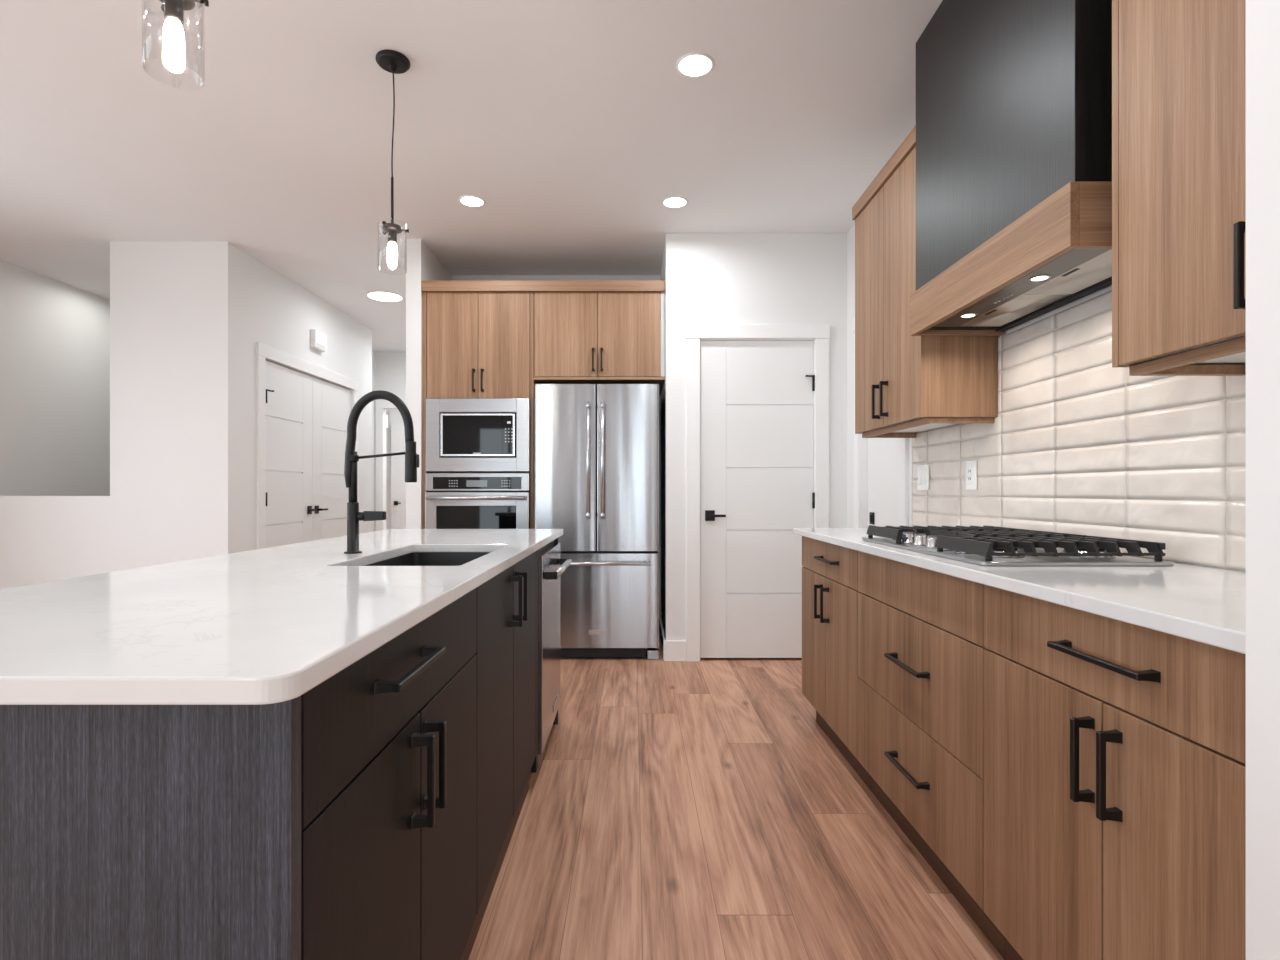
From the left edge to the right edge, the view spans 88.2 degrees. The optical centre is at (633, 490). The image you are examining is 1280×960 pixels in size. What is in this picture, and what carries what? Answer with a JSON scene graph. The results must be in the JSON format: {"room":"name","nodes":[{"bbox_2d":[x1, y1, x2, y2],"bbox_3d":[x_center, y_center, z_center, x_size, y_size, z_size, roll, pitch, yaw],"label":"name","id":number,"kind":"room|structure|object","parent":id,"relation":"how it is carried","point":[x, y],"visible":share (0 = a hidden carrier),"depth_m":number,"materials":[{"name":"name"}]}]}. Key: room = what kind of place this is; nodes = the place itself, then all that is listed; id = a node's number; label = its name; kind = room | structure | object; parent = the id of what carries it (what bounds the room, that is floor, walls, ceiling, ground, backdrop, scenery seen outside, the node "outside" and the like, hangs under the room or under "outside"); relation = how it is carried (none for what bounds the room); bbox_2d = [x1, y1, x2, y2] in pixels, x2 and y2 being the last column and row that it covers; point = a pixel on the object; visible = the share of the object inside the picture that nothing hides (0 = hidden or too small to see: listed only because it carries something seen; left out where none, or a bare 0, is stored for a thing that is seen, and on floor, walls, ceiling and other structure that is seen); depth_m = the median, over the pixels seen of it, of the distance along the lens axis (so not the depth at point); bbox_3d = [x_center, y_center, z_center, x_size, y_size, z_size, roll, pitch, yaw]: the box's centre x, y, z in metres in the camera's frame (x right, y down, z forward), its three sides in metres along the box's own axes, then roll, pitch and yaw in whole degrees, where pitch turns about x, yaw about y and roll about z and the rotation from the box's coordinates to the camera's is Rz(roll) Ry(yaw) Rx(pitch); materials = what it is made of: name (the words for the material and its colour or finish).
{"room":"kitchen","nodes":[
{"label":"kitchen","id":0,"kind":"room"},
{"bbox_2d":[0,260,109,495],"bbox_3d":[-4.587,-0.281,3.075,0.100,2.743,13.350,0,0,0],"label":"wall","id":1,"kind":"structure","parent":0,"point":[55,335],"depth_m":5.14,"materials":[{"name":"white paint"}]},
{"bbox_2d":[0,242,236,588],"bbox_3d":[-3.614,-0.281,4.423,1.847,2.743,0.100,0,0,0],"label":"wall","id":2,"kind":"structure","parent":0,"point":[173,496],"depth_m":4.37,"materials":[{"name":"white paint"}]},
{"bbox_2d":[237,247,374,551],"bbox_3d":[-3.070,-0.281,6.152,0.760,2.743,3.357,0,0,0],"label":"wall","id":3,"kind":"structure","parent":0,"point":[274,311],"depth_m":5.01,"materials":[{"name":"white paint"}]},
{"bbox_2d":[266,361,316,547],"bbox_3d":[-2.693,0.059,5.171,0.098,2.037,0.755,0,0,0],"label":"door","id":4,"kind":"structure","parent":3,"relation":"in","point":[289,392],"depth_m":5.16,"materials":[{"name":"white paint"}]},
{"bbox_2d":[256,342,358,548],"bbox_3d":[-2.729,0.015,5.551,0.122,2.150,1.713,0,0,0],"label":"trim","id":5,"kind":"structure","parent":3,"relation":"attached to","point":[264,353],"depth_m":4.77,"materials":[{"name":"white paint"}]},
{"bbox_2d":[310,329,325,351],"bbox_3d":[-2.667,-1.270,5.580,0.046,0.150,0.200,0,0,0],"label":"door chime","id":6,"kind":"object","parent":3,"relation":"attached to","point":[317,338],"visible":1,"depth_m":5.53,"materials":[{"name":"white plastic"}]},
{"bbox_2d":[313,377,350,540],"bbox_3d":[-2.693,0.059,5.929,0.098,2.037,0.755,0,0,0],"label":"door","id":7,"kind":"structure","parent":3,"relation":"in","point":[331,402],"depth_m":5.86,"materials":[{"name":"white paint"}]},
{"bbox_2d":[375,352,405,529],"bbox_3d":[-2.967,-0.281,8.715,3.140,2.743,1.770,0,0,0],"label":"wall","id":8,"kind":"structure","parent":0,"point":[390,367],"depth_m":7.83,"materials":[{"name":"white paint"}]},
{"bbox_2d":[375,401,405,530],"bbox_3d":[-2.500,0.010,7.818,1.120,2.160,0.024,0,0,0],"label":"trim","id":9,"kind":"structure","parent":8,"relation":"attached to","point":[379,405],"depth_m":7.81,"materials":[{"name":"white paint"}]},
{"bbox_2d":[386,409,403,528],"bbox_3d":[-2.969,-0.281,9.650,3.137,2.743,0.100,0,0,0],"label":"wall","id":10,"kind":"structure","parent":0,"point":[395,418],"depth_m":9.60,"materials":[{"name":"white paint"}]},
{"bbox_2d":[391,425,405,528],"bbox_3d":[-3.070,0.060,9.547,0.900,2.040,0.101,0,0,0],"label":"door","id":11,"kind":"structure","parent":10,"relation":"in","point":[398,484],"depth_m":9.55,"materials":[{"name":"white paint"}]},
{"bbox_2d":[406,239,451,528],"bbox_3d":[-1.446,-0.281,6.080,0.099,2.743,3.500,0,0,0],"label":"wall partition","id":12,"kind":"structure","parent":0,"point":[422,264],"depth_m":4.33,"materials":[{"name":"white paint"}]},
{"bbox_2d":[0,0,942,351],"bbox_3d":[-1.425,-1.703,3.050,6.650,0.100,13.600,0,0,0],"label":"ceiling","id":13,"kind":"structure","parent":0,"point":[573,122],"depth_m":3.01,"materials":[{"name":"paint"}]},
{"bbox_2d":[142,0,208,89],"bbox_3d":[-0.930,-1.248,1.338,0.125,0.809,0.125,0,0,0],"label":"pendant light","id":14,"kind":"object","parent":13,"relation":"hanging from","point":[173,34],"visible":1,"depth_m":1.33,"materials":[{"name":"clear glass"}]},
{"bbox_2d":[164,0,183,25],"bbox_3d":[-0.933,-0.973,1.338,0.033,0.043,0.033,0,0,0],"label":"socket","id":15,"kind":"object","parent":14,"relation":"attached to","point":[173,9],"depth_m":1.33,"materials":[{"name":"grey metal"}]},
{"bbox_2d":[366,291,402,301],"bbox_3d":[-2.116,-1.650,5.610,0.296,0.005,0.296,0,0,0],"label":"recessed light","id":16,"kind":"object","parent":13,"relation":"in","point":[376,295],"visible":1,"depth_m":5.60,"materials":[{"name":"white paint"}]},
{"bbox_2d":[376,50,409,274],"bbox_3d":[-0.924,-1.248,2.531,0.125,0.809,0.125,0,0,0],"label":"pendant light","id":17,"kind":"object","parent":13,"relation":"hanging from","point":[394,62],"visible":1,"depth_m":2.52,"materials":[{"name":"black metal"}]},
{"bbox_2d":[388,230,396,243],"bbox_3d":[-0.927,-0.973,2.531,0.033,0.043,0.033,0,0,0],"label":"socket","id":18,"kind":"object","parent":17,"relation":"attached to","point":[392,234],"depth_m":2.52,"materials":[{"name":"grey metal"}]},
{"bbox_2d":[458,195,485,206],"bbox_3d":[-0.923,-1.650,3.762,0.150,0.005,0.150,0,0,0],"label":"recessed light","id":19,"kind":"object","parent":13,"relation":"in","point":[467,200],"visible":1,"depth_m":3.76,"materials":[{"name":"white paint"}]},
{"bbox_2d":[662,196,687,207],"bbox_3d":[0.234,-1.650,3.775,0.150,0.005,0.150,0,0,0],"label":"recessed light","id":20,"kind":"object","parent":13,"relation":"in","point":[674,201],"visible":1,"depth_m":3.77,"materials":[{"name":"white paint"}]},
{"bbox_2d":[676,52,714,77],"bbox_3d":[0.237,-1.650,2.561,0.150,0.005,0.150,0,0,0],"label":"recessed light","id":21,"kind":"object","parent":13,"relation":"in","point":[695,64],"visible":1,"depth_m":2.56,"materials":[{"name":"white paint"}]},
{"bbox_2d":[452,275,660,615],"bbox_3d":[0.034,-0.281,5.110,2.862,2.743,0.100,0,0,0],"label":"wall","id":22,"kind":"structure","parent":0,"point":[454,277],"depth_m":5.06,"materials":[{"name":"white paint"}]},
{"bbox_2d":[534,292,664,394],"bbox_3d":[-0.229,-1.023,4.686,0.864,0.578,0.739,0,0,0],"label":"upper cabinet","id":23,"kind":"object","parent":22,"relation":"attached to","point":[596,338],"visible":0.96,"depth_m":4.35,"materials":[{"name":"brown wood"}]},
{"bbox_2d":[468,637,1003,959],"bbox_3d":[-1.425,1.150,3.050,6.650,0.120,13.600,0,0,0],"label":"floor","id":24,"kind":"structure","parent":0,"point":[704,809],"depth_m":2.05,"materials":[{"name":"brown wood"}]},
{"bbox_2d":[0,588,476,959],"bbox_3d":[-0.729,0.648,1.097,0.813,0.882,0.814,0,0,0],"label":"base cabinet","id":25,"kind":"object","parent":24,"relation":"on","point":[336,820],"visible":0.8,"depth_m":0.69,"materials":[{"name":"black laminate"}]},
{"bbox_2d":[0,529,562,704],"bbox_3d":[-0.749,0.193,1.885,0.828,0.028,2.498,0,0,0],"label":"countertop","id":26,"kind":"structure","parent":25,"relation":"on","point":[270,625],"depth_m":0.94,"materials":[{"name":"white stone"}]},
{"bbox_2d":[344,390,418,553],"bbox_3d":[-0.730,-0.056,1.911,0.214,0.471,0.048,0,0,0],"label":"faucet","id":27,"kind":"object","parent":26,"relation":"on","point":[354,516],"visible":1,"depth_m":1.90,"materials":[{"name":"black metal"}]},
{"bbox_2d":[366,552,490,565],"bbox_3d":[-0.582,0.311,1.905,0.339,0.208,0.658,0,0,0],"label":"sink","id":28,"kind":"object","parent":26,"relation":"in","point":[416,558],"visible":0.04,"depth_m":2.23,"materials":[{"name":"black"}]},
{"bbox_2d":[422,292,536,528],"bbox_3d":[-1.028,-0.111,4.686,0.734,2.402,0.739,0,0,0],"label":"tall cabinet","id":29,"kind":"object","parent":24,"relation":"on","point":[476,345],"visible":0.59,"depth_m":4.35,"materials":[{"name":"brown wood"}]},
{"bbox_2d":[425,473,529,528],"bbox_3d":[-1.026,0.241,4.602,0.679,0.718,0.688,0,0,0],"label":"wall oven","id":30,"kind":"object","parent":29,"relation":"in","point":[454,500],"visible":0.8,"depth_m":4.32,"materials":[{"name":"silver metal"}]},
{"bbox_2d":[426,399,529,471],"bbox_3d":[-1.026,-0.368,4.560,0.679,0.478,0.472,0,0,0],"label":"microwave","id":31,"kind":"object","parent":29,"relation":"in","point":[463,435],"visible":1,"depth_m":4.33,"materials":[{"name":"metal"}]},
{"bbox_2d":[421,280,664,319],"bbox_3d":[-0.596,-1.347,4.691,1.599,0.068,0.727,0,0,0],"label":"crown molding","id":32,"kind":"structure","parent":29,"relation":"on","point":[597,286],"depth_m":4.33,"materials":[{"name":"brown wood"}]},
{"bbox_2d":[465,550,537,959],"bbox_3d":[-0.729,0.648,1.984,0.813,0.882,0.956,0,0,0],"label":"base cabinet","id":33,"kind":"object","parent":24,"relation":"on","point":[507,603],"visible":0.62,"depth_m":1.82,"materials":[{"name":"black wood"}]},
{"bbox_2d":[529,540,571,778],"bbox_3d":[-0.608,0.657,2.769,0.645,0.864,0.605,0,0,0],"label":"dishwasher","id":34,"kind":"object","parent":24,"relation":"on","point":[550,570],"visible":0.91,"depth_m":2.67,"materials":[{"name":"silver metal"}]},
{"bbox_2d":[553,538,557,723],"bbox_3d":[-0.745,0.648,2.756,0.780,0.882,0.688,0,0,0],"label":"island end panel","id":35,"kind":"object","parent":24,"relation":"on","point":[555,540],"visible":0.07,"depth_m":3.08,"materials":[{"name":"black laminate"}]},
{"bbox_2d":[535,384,658,659],"bbox_3d":[-0.238,0.201,4.579,0.803,1.776,0.822,0,0,0],"label":"refrigerator","id":36,"kind":"object","parent":24,"relation":"on","point":[597,446],"visible":0.8,"depth_m":4.24,"materials":[{"name":"silver metal"}]},
{"bbox_2d":[802,536,871,791],"bbox_3d":[1.063,0.649,2.791,0.579,0.882,0.797,0,0,0],"label":"base cabinet","id":37,"kind":"object","parent":24,"relation":"on","point":[830,591],"visible":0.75,"depth_m":2.69,"materials":[{"name":"brown wood"}]},
{"bbox_2d":[794,528,1245,653],"bbox_3d":[1.063,0.193,1.978,0.582,0.028,2.454,0,0,0],"label":"countertop","id":38,"kind":"structure","parent":37,"relation":"on","point":[1207,605],"depth_m":1.25,"materials":[{"name":"white stone"}]},
{"bbox_2d":[862,525,1173,565],"bbox_3d":[1.062,0.152,1.995,0.460,0.054,0.846,0,0,0],"label":"gas cooktop","id":39,"kind":"object","parent":38,"relation":"in","point":[986,545],"visible":1,"depth_m":1.67,"materials":[{"name":"metal"}]},
{"bbox_2d":[858,551,1004,959],"bbox_3d":[1.063,0.649,1.962,0.579,0.882,0.859,0,0,0],"label":"base cabinet","id":40,"kind":"object","parent":24,"relation":"on","point":[921,648],"visible":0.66,"depth_m":1.83,"materials":[{"name":"brown wood"}]},
{"bbox_2d":[984,585,1245,959],"bbox_3d":[1.063,0.649,1.143,0.579,0.882,0.778,0,0,0],"label":"base cabinet","id":41,"kind":"object","parent":24,"relation":"on","point":[1115,750],"visible":0.91,"depth_m":1.11,"materials":[{"name":"brown wood"}]},
{"bbox_2d":[661,233,846,640],"bbox_3d":[0.785,-0.281,4.646,1.160,2.743,0.828,0,0,0],"label":"wall","id":42,"kind":"structure","parent":0,"point":[710,278],"depth_m":4.23,"materials":[{"name":"white paint"}]},
{"bbox_2d":[659,616,665,659],"bbox_3d":[0.197,1.024,4.644,0.014,0.132,0.823,0,0,0],"label":"baseboard","id":43,"kind":"structure","parent":42,"relation":"attached to","point":[661,631],"depth_m":4.56,"materials":[{"name":"white paint"}]},
{"bbox_2d":[664,641,685,660],"bbox_3d":[0.265,1.024,4.224,0.140,0.132,0.014,0,0,0],"label":"baseboard","id":44,"kind":"structure","parent":42,"relation":"attached to","point":[673,650],"depth_m":4.22,"materials":[{"name":"white paint"}]},
{"bbox_2d":[700,340,814,657],"bbox_3d":[0.794,0.052,4.235,0.738,2.041,0.098,0,0,0],"label":"door","id":45,"kind":"structure","parent":42,"relation":"in","point":[756,396],"depth_m":4.24,"materials":[{"name":"white paint"}]},
{"bbox_2d":[685,324,829,661],"bbox_3d":[0.790,0.013,4.279,0.922,2.153,0.137,0,0,0],"label":"trim","id":46,"kind":"structure","parent":42,"relation":"attached to","point":[819,333],"depth_m":4.21,"materials":[{"name":"white paint"}]},
{"bbox_2d":[847,224,1243,571],"bbox_3d":[1.482,-0.281,0.730,0.235,2.743,8.660,0,0,0],"label":"wall","id":47,"kind":"structure","parent":0,"point":[851,233],"depth_m":4.12,"materials":[{"name":"white paint"}]},
{"bbox_2d":[852,317,907,527],"bbox_3d":[1.404,0.015,3.665,0.122,2.150,0.790,0,0,0],"label":"trim","id":48,"kind":"structure","parent":47,"relation":"attached to","point":[860,444],"depth_m":3.96,"materials":[{"name":"white paint"}]},
{"bbox_2d":[868,438,897,526],"bbox_3d":[1.414,0.062,3.665,0.056,2.032,0.582,0,0,0],"label":"door","id":49,"kind":"structure","parent":47,"relation":"in","point":[882,452],"depth_m":3.71,"materials":[{"name":"white paint"}]},
{"bbox_2d":[852,125,998,437],"bbox_3d":[1.200,-0.817,2.834,0.326,1.121,0.743,0,0,0],"label":"upper cabinet","id":50,"kind":"object","parent":47,"relation":"attached to","point":[906,385],"visible":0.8,"depth_m":2.68,"materials":[{"name":"brown wood"}]},
{"bbox_2d":[910,0,1111,335],"bbox_3d":[1.192,-1.113,1.992,0.344,1.079,0.897,0,0,0],"label":"range hood","id":51,"kind":"object","parent":47,"relation":"attached to","point":[1014,97],"visible":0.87,"depth_m":1.86,"materials":[{"name":"black metal"}]},
{"bbox_2d":[960,313,976,317],"bbox_3d":[1.125,-0.590,2.220,0.053,0.004,0.053,0,0,-8],"label":"lamp","id":52,"kind":"object","parent":51,"relation":"on","point":[962,315],"depth_m":2.22,"materials":[{"name":"metal"}]},
{"bbox_2d":[1028,275,1050,281],"bbox_3d":[1.125,-0.590,1.830,0.053,0.004,0.053,0,0,8],"label":"lamp","id":53,"kind":"object","parent":51,"relation":"on","point":[1031,278],"depth_m":1.83,"materials":[{"name":"metal"}]},
{"bbox_2d":[912,290,1245,571],"bbox_3d":[1.357,-0.197,1.987,0.014,0.751,2.470,0,0,0],"label":"tile backsplash","id":54,"kind":"structure","parent":47,"relation":"attached to","point":[1076,443],"depth_m":1.95,"materials":[{"name":"tile"}]},
{"bbox_2d":[917,465,928,489],"bbox_3d":[1.345,-0.063,3.075,0.012,0.116,0.114,0,0,0],"label":"light switch","id":55,"kind":"object","parent":54,"relation":"attached to","point":[922,470],"visible":1,"depth_m":3.06,"materials":[{"name":"white plastic"}]},
{"bbox_2d":[966,460,976,489],"bbox_3d":[1.346,-0.063,2.638,0.010,0.116,0.076,0,0,0],"label":"wall outlet","id":56,"kind":"object","parent":54,"relation":"attached to","point":[971,466],"visible":1,"depth_m":2.62,"materials":[{"name":"white plastic"}]},
{"bbox_2d":[968,467,971,483],"bbox_3d":[1.343,-0.063,2.638,0.002,0.066,0.034,0,0,0],"label":"receptacle","id":57,"kind":"object","parent":56,"relation":"attached to","point":[969,468],"depth_m":2.64,"materials":[{"name":"white plastic"}]},
{"bbox_2d":[1112,0,1245,375],"bbox_3d":[1.200,-0.817,1.120,0.326,1.121,0.734,0,0,0],"label":"upper cabinet","id":58,"kind":"object","parent":47,"relation":"attached to","point":[1179,66],"visible":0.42,"depth_m":1.30,"materials":[{"name":"brown wood"}]},
{"bbox_2d":[1246,0,1279,959],"bbox_3d":[1.080,-0.281,0.685,0.770,2.743,0.130,0,0,0],"label":"wall","id":59,"kind":"structure","parent":0,"point":[1262,16],"depth_m":0.73,"materials":[{"name":"white paint"}]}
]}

